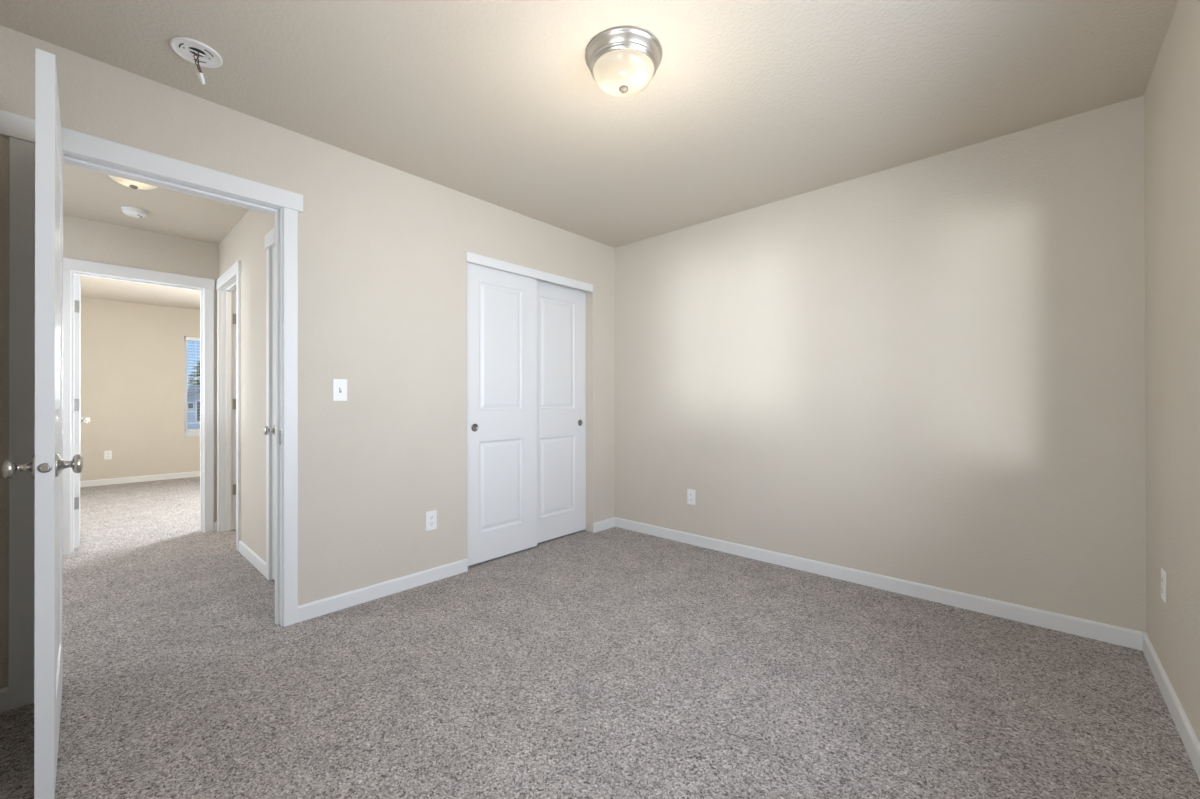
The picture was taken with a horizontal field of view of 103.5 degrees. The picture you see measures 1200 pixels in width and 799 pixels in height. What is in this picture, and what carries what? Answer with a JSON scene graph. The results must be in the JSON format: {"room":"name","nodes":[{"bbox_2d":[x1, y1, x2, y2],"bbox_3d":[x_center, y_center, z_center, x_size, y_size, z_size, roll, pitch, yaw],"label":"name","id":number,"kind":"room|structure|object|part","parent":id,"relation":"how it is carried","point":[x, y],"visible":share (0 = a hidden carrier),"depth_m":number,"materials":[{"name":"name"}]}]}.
{"room":"empty bedroom","nodes":[
{"label":"empty bedroom","id":0,"kind":"room"},
{"bbox_2d":[80,297,199,480],"bbox_3d":[-5.649,-0.093,7.258,0.120,2.440,4.220,0,0,42],"label":"wall","id":1,"kind":"structure","parent":0,"point":[132,354],"depth_m":6.43,"materials":[{"name":"paint"}]},
{"bbox_2d":[104,450,111,459],"bbox_3d":[-6.491,0.733,6.240,0.007,0.115,0.070,0,0,42],"label":"wall outlet","id":2,"kind":"object","parent":1,"relation":"attached to","point":[107,454],"visible":1,"depth_m":6.24,"materials":[{"name":"white plastic"}]},
{"bbox_2d":[80,471,199,486],"bbox_3d":[-5.592,1.087,7.218,0.012,0.080,4.000,0,0,42],"label":"baseboard","id":3,"kind":"structure","parent":1,"relation":"attached to","point":[111,481],"depth_m":6.45,"materials":[{"name":"white paint"}]},
{"bbox_2d":[184,337,199,436],"bbox_3d":[-5.660,-0.187,7.233,0.134,1.452,1.071,0,0,42],"label":"window","id":4,"kind":"structure","parent":1,"relation":"in","point":[191,433],"depth_m":6.87,"materials":[{"name":"white plastic"}]},
{"bbox_2d":[185,337,199,431],"bbox_3d":[-5.648,-0.221,7.222,0.054,1.376,1.040,0,0,42],"label":"window blind","id":5,"kind":"object","parent":4,"relation":"attached to","point":[190,339],"visible":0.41,"depth_m":6.89,"materials":[{"name":"white plastic"}]},
{"bbox_3d":[-5.649,-0.884,7.224,0.052,0.051,1.040,0,0,42],"label":"head rail","id":6,"kind":"part","parent":5,"relation":"part of","materials":[{"name":"white plastic"}]},
{"bbox_2d":[63,215,218,520],"bbox_3d":[-3.047,-0.104,4.347,0.110,2.440,5.000,0,0,42],"label":"wall","id":7,"kind":"structure","parent":0,"point":[83,239],"depth_m":3.70,"materials":[{"name":"paint"}]},
{"bbox_2d":[74,275,88,547],"bbox_3d":[-4.141,0.089,3.744,0.721,2.020,0.139,0,0,42],"label":"door","id":8,"kind":"structure","parent":7,"relation":"in","point":[78,420],"depth_m":3.51,"materials":[{"name":"white paint"}]},
{"bbox_2d":[63,257,240,554],"bbox_3d":[-3.258,0.048,3.503,0.978,2.131,1.056,0,0,42],"label":"door frame","id":9,"kind":"structure","parent":7,"relation":"attached to","point":[206,286],"depth_m":3.96,"materials":[{"name":"white paint"}]},
{"bbox_3d":[-3.838,0.091,3.389,0.016,2.046,0.060,0,0,42],"label":"casing","id":10,"kind":"part","parent":9,"relation":"part of","materials":[{"name":"white paint"}]},
{"bbox_3d":[-3.571,-0.974,3.682,0.020,0.085,0.895,0,0,42],"label":"head casing","id":11,"kind":"part","parent":9,"relation":"part of","materials":[{"name":"white paint"}]},
{"bbox_3d":[-3.293,0.092,3.984,0.016,2.046,0.060,0,0,42],"label":"casing","id":12,"kind":"part","parent":9,"relation":"part of","materials":[{"name":"white paint"}]},
{"bbox_3d":[-3.223,0.092,4.000,0.060,2.046,0.016,0,0,42],"label":"casing","id":13,"kind":"part","parent":9,"relation":"part of","materials":[{"name":"white paint"}]},
{"bbox_3d":[-2.943,-0.975,3.742,0.831,0.085,0.020,0,0,42],"label":"head casing","id":14,"kind":"part","parent":9,"relation":"part of","materials":[{"name":"white paint"}]},
{"bbox_3d":[-2.672,0.090,3.495,0.060,2.046,0.016,0,0,42],"label":"casing","id":15,"kind":"part","parent":9,"relation":"part of","materials":[{"name":"white paint"}]},
{"bbox_2d":[214,521,216,530],"bbox_3d":[-3.928,1.074,3.289,0.012,0.080,2.013,0,0,42],"label":"baseboard","id":16,"kind":"structure","parent":7,"relation":"attached to","point":[215,522],"depth_m":4.01,"materials":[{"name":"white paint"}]},
{"bbox_2d":[219,209,274,561],"bbox_3d":[-2.369,-0.108,3.303,2.300,2.440,0.110,0,0,42],"label":"wall","id":17,"kind":"structure","parent":0,"point":[245,242],"depth_m":3.22,"materials":[{"name":"paint"}]},
{"bbox_2d":[239,540,265,576],"bbox_3d":[-2.354,1.072,3.205,0.792,0.080,0.012,0,0,42],"label":"baseboard","id":18,"kind":"structure","parent":17,"relation":"attached to","point":[250,555],"depth_m":3.18,"materials":[{"name":"white paint"}]},
{"bbox_2d":[263,246,274,579],"bbox_3d":[-1.820,0.082,2.713,0.535,2.026,0.093,0,0,42],"label":"door","id":19,"kind":"structure","parent":17,"relation":"in","point":[266,430],"depth_m":2.88,"materials":[{"name":"white paint"}]},
{"bbox_3d":[-1.990,0.185,2.829,0.054,0.054,0.035,0,0,42],"label":"knob","id":20,"kind":"part","parent":19,"relation":"part of","materials":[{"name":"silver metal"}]},
{"bbox_2d":[0,25,614,688],"bbox_3d":[-1.073,-0.111,2.926,0.120,2.440,3.670,0,0,42],"label":"wall","id":21,"kind":"structure","parent":0,"point":[383,249],"depth_m":2.58,"materials":[{"name":"paint"}]},
{"bbox_2d":[2,48,82,798],"bbox_3d":[-1.764,0.080,1.517,0.770,2.028,0.145,0,0,42],"label":"door","id":22,"kind":"structure","parent":21,"relation":"in","point":[46,466],"depth_m":1.27,"materials":[{"name":"white paint"}]},
{"bbox_3d":[-1.569,0.183,1.264,0.054,0.054,0.035,0,0,42],"label":"knob","id":23,"kind":"part","parent":22,"relation":"part of","materials":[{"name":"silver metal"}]},
{"bbox_3d":[-1.487,0.183,1.267,0.005,0.026,0.026,0,0,42],"label":"latch plate","id":24,"kind":"part","parent":22,"relation":"part of","materials":[{"name":"silver metal"}]},
{"bbox_3d":[-1.494,0.183,1.346,0.054,0.054,0.032,0,0,42],"label":"knob","id":25,"kind":"part","parent":22,"relation":"part of","materials":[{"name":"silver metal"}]},
{"bbox_2d":[0,110,302,709],"bbox_3d":[-2.061,0.043,2.355,0.846,2.131,1.093,0,0,42],"label":"door frame","id":26,"kind":"structure","parent":21,"relation":"attached to","point":[80,150],"depth_m":1.90,"materials":[{"name":"white paint"}]},
{"bbox_3d":[-2.092,0.084,1.713,0.016,2.046,0.060,0,0,42],"label":"casing","id":27,"kind":"part","parent":26,"relation":"part of","materials":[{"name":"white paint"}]},
{"bbox_3d":[-1.808,-0.981,2.023,0.020,0.085,0.943,0,0,42],"label":"head casing","id":28,"kind":"part","parent":26,"relation":"part of","materials":[{"name":"white paint"}]},
{"bbox_3d":[-1.912,-0.981,2.118,0.020,0.085,0.943,0,0,42],"label":"head casing","id":29,"kind":"part","parent":26,"relation":"part of","materials":[{"name":"white paint"}]},
{"bbox_3d":[-2.045,0.087,2.921,0.060,2.046,0.016,0,0,42],"label":"casing","id":30,"kind":"part","parent":26,"relation":"part of","materials":[{"name":"white paint"}]},
{"bbox_3d":[-1.830,-0.979,2.723,0.695,0.085,0.020,0,0,42],"label":"head casing","id":31,"kind":"part","parent":26,"relation":"part of","materials":[{"name":"white paint"}]},
{"bbox_3d":[-1.567,0.188,2.319,0.038,0.070,0.004,0,0,42],"label":"strike plate","id":32,"kind":"part","parent":26,"relation":"part of","materials":[{"name":"silver metal"}]},
{"bbox_3d":[-1.525,0.085,2.331,0.016,2.046,0.060,0,0,42],"label":"casing","id":33,"kind":"part","parent":26,"relation":"part of","materials":[{"name":"white paint"}]},
{"bbox_2d":[0,517,614,712],"bbox_3d":[-1.023,1.069,2.879,0.012,0.080,3.430,0,0,42],"label":"baseboard","id":34,"kind":"structure","parent":21,"relation":"attached to","point":[310,610],"depth_m":2.64,"materials":[{"name":"white paint"}]},
{"bbox_2d":[333,379,346,400],"bbox_3d":[-1.371,-0.050,2.500,0.016,0.115,0.070,0,0,42],"label":"light switch","id":35,"kind":"object","parent":21,"relation":"attached to","point":[339,385],"visible":1,"depth_m":2.50,"materials":[{"name":"white plastic"}]},
{"bbox_2d":[426,510,436,530],"bbox_3d":[-1.026,0.737,2.880,0.007,0.115,0.070,0,0,42],"label":"wall outlet","id":36,"kind":"object","parent":21,"relation":"attached to","point":[431,516],"visible":1,"depth_m":2.88,"materials":[{"name":"white plastic"}]},
{"bbox_2d":[467,262,536,565],"bbox_3d":[-0.692,0.087,3.328,0.039,2.016,0.618,0,0,42],"label":"door","id":37,"kind":"structure","parent":21,"relation":"in","point":[501,305],"depth_m":3.31,"materials":[{"name":"white paint"}]},
{"bbox_3d":[-0.833,0.187,3.148,0.006,0.054,0.054,0,0,42],"label":"finger pull","id":38,"kind":"part","parent":37,"relation":"part of","materials":[{"name":"silver metal"}]},
{"bbox_2d":[467,252,592,291],"bbox_3d":[-0.503,-0.927,3.545,0.122,0.062,1.192,0,0,42],"label":"trim","id":39,"kind":"structure","parent":21,"relation":"attached to","point":[473,258],"depth_m":3.42,"materials":[{"name":"white paint"}]},
{"bbox_2d":[537,279,585,542],"bbox_3d":[-0.341,0.088,3.782,0.039,2.016,0.620,0,0,42],"label":"door","id":40,"kind":"structure","parent":21,"relation":"in","point":[561,310],"depth_m":3.79,"materials":[{"name":"white paint"}]},
{"bbox_2d":[0,0,1177,309],"bbox_3d":[-2.412,-1.427,3.787,9.650,0.200,5.070,0,0,42],"label":"ceiling","id":41,"kind":"structure","parent":0,"point":[747,104],"depth_m":2.01,"materials":[{"name":"beige paint"}]},
{"bbox_2d":[108,175,156,189],"bbox_3d":[-2.630,-1.259,2.667,0.297,0.140,0.297,0,0,42],"label":"ceiling light","id":42,"kind":"object","parent":41,"relation":"attached to","point":[133,184],"visible":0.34,"depth_m":2.65,"materials":[{"name":"white glass"}]},
{"bbox_2d":[121,206,147,217],"bbox_3d":[-3.256,-1.305,3.309,0.133,0.044,0.133,0,0,42],"label":"smoke detector","id":43,"kind":"object","parent":41,"relation":"attached to","point":[136,212],"visible":1,"depth_m":3.28,"materials":[{"name":"white plastic"}]},
{"bbox_2d":[170,37,222,84],"bbox_3d":[-1.544,-1.277,1.812,0.155,0.113,0.155,0,0,42],"label":"smoke detector","id":44,"kind":"object","parent":41,"relation":"attached to","point":[196,52],"visible":1,"depth_m":1.81,"materials":[{"name":"white plastic"}]},
{"bbox_3d":[-1.544,-1.328,1.812,0.155,0.010,0.155,0,0,42],"label":"plate","id":45,"kind":"part","parent":44,"relation":"part of","materials":[{"name":"white plastic"}]},
{"bbox_2d":[585,27,661,96],"bbox_3d":[0.092,-1.265,1.839,0.297,0.140,0.297,0,0,42],"label":"ceiling light","id":46,"kind":"object","parent":41,"relation":"attached to","point":[622,61],"visible":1,"depth_m":1.76,"materials":[{"name":"white glass"}]},
{"bbox_3d":[0.092,-1.244,1.839,0.236,0.070,0.236,0,0,42],"label":"lamp shade","id":47,"kind":"part","parent":46,"relation":"part of","materials":[{"name":"white glass"}]},
{"bbox_2d":[0,477,1199,798],"bbox_3d":[-2.408,1.238,3.780,9.650,0.250,5.070,0,0,42],"label":"floor","id":48,"kind":"structure","parent":0,"point":[614,662],"depth_m":1.83,"materials":[{"name":"carpet"}]},
{"bbox_2d":[614,95,1145,632],"bbox_3d":[1.346,-0.114,3.118,3.191,2.440,0.120,0,0,42],"label":"wall","id":49,"kind":"structure","parent":0,"point":[930,371],"depth_m":2.62,"materials":[{"name":"paint"}]},
{"bbox_2d":[687,489,694,504],"bbox_3d":[0.699,0.747,3.624,0.070,0.115,0.007,0,0,42],"label":"wall outlet","id":50,"kind":"object","parent":49,"relation":"attached to","point":[690,493],"visible":1,"depth_m":3.62,"materials":[{"name":"white plastic"}]},
{"bbox_2d":[615,517,1142,650],"bbox_3d":[1.259,1.066,3.107,3.047,0.080,0.012,0,0,42],"label":"baseboard","id":51,"kind":"structure","parent":49,"relation":"attached to","point":[1117,635],"depth_m":2.62,"materials":[{"name":"white paint"}]},
{"bbox_2d":[1144,0,1199,741],"bbox_3d":[1.240,-0.120,0.728,0.120,2.440,3.550,0,0,42],"label":"wall","id":52,"kind":"structure","parent":0,"point":[1172,93],"depth_m":1.64,"materials":[{"name":"paint"}]},
{"bbox_2d":[1161,568,1166,602],"bbox_3d":[2.119,0.698,1.779,0.007,0.115,0.070,0,0,42],"label":"wall outlet","id":53,"kind":"object","parent":52,"relation":"attached to","point":[1163,572],"visible":1,"depth_m":1.77,"materials":[{"name":"white plastic"}]},
{"bbox_2d":[1143,632,1199,780],"bbox_3d":[1.234,1.060,0.813,0.012,0.080,3.430,0,0,42],"label":"baseboard","id":54,"kind":"structure","parent":52,"relation":"attached to","point":[1188,736],"depth_m":1.62,"materials":[{"name":"white paint"}]},
{"label":"outside","id":55,"kind":"structure","parent":0,"visible":0},
{"bbox_3d":[-28.116,4.219,30.000,63.400,0.200,80.000,0,0,42],"label":"ground","id":56,"kind":"structure","parent":55,"visible":0},
{"bbox_2d":[187,385,199,428],"bbox_3d":[-17.904,1.687,21.469,6.600,4.790,6.600,0,0,42],"label":"neighbor house","id":57,"kind":"structure","parent":56,"relation":"on","point":[193,393],"depth_m":18.89,"materials":[{"name":"blue"}]},
{"bbox_3d":[-15.979,0.473,19.045,0.060,0.800,0.380,0,0,42],"label":"pane","id":58,"kind":"part","parent":57,"relation":"part of","materials":[{"name":"glass"}]},
{"bbox_2d":[187,361,199,386],"bbox_3d":[-23.539,0.842,28.677,3.938,6.541,4.370,0,0,42],"label":"pine tree","id":59,"kind":"object","parent":56,"relation":"on","point":[198,362],"visible":0.02,"depth_m":28.06,"materials":[{"name":"green plant"}]}
]}

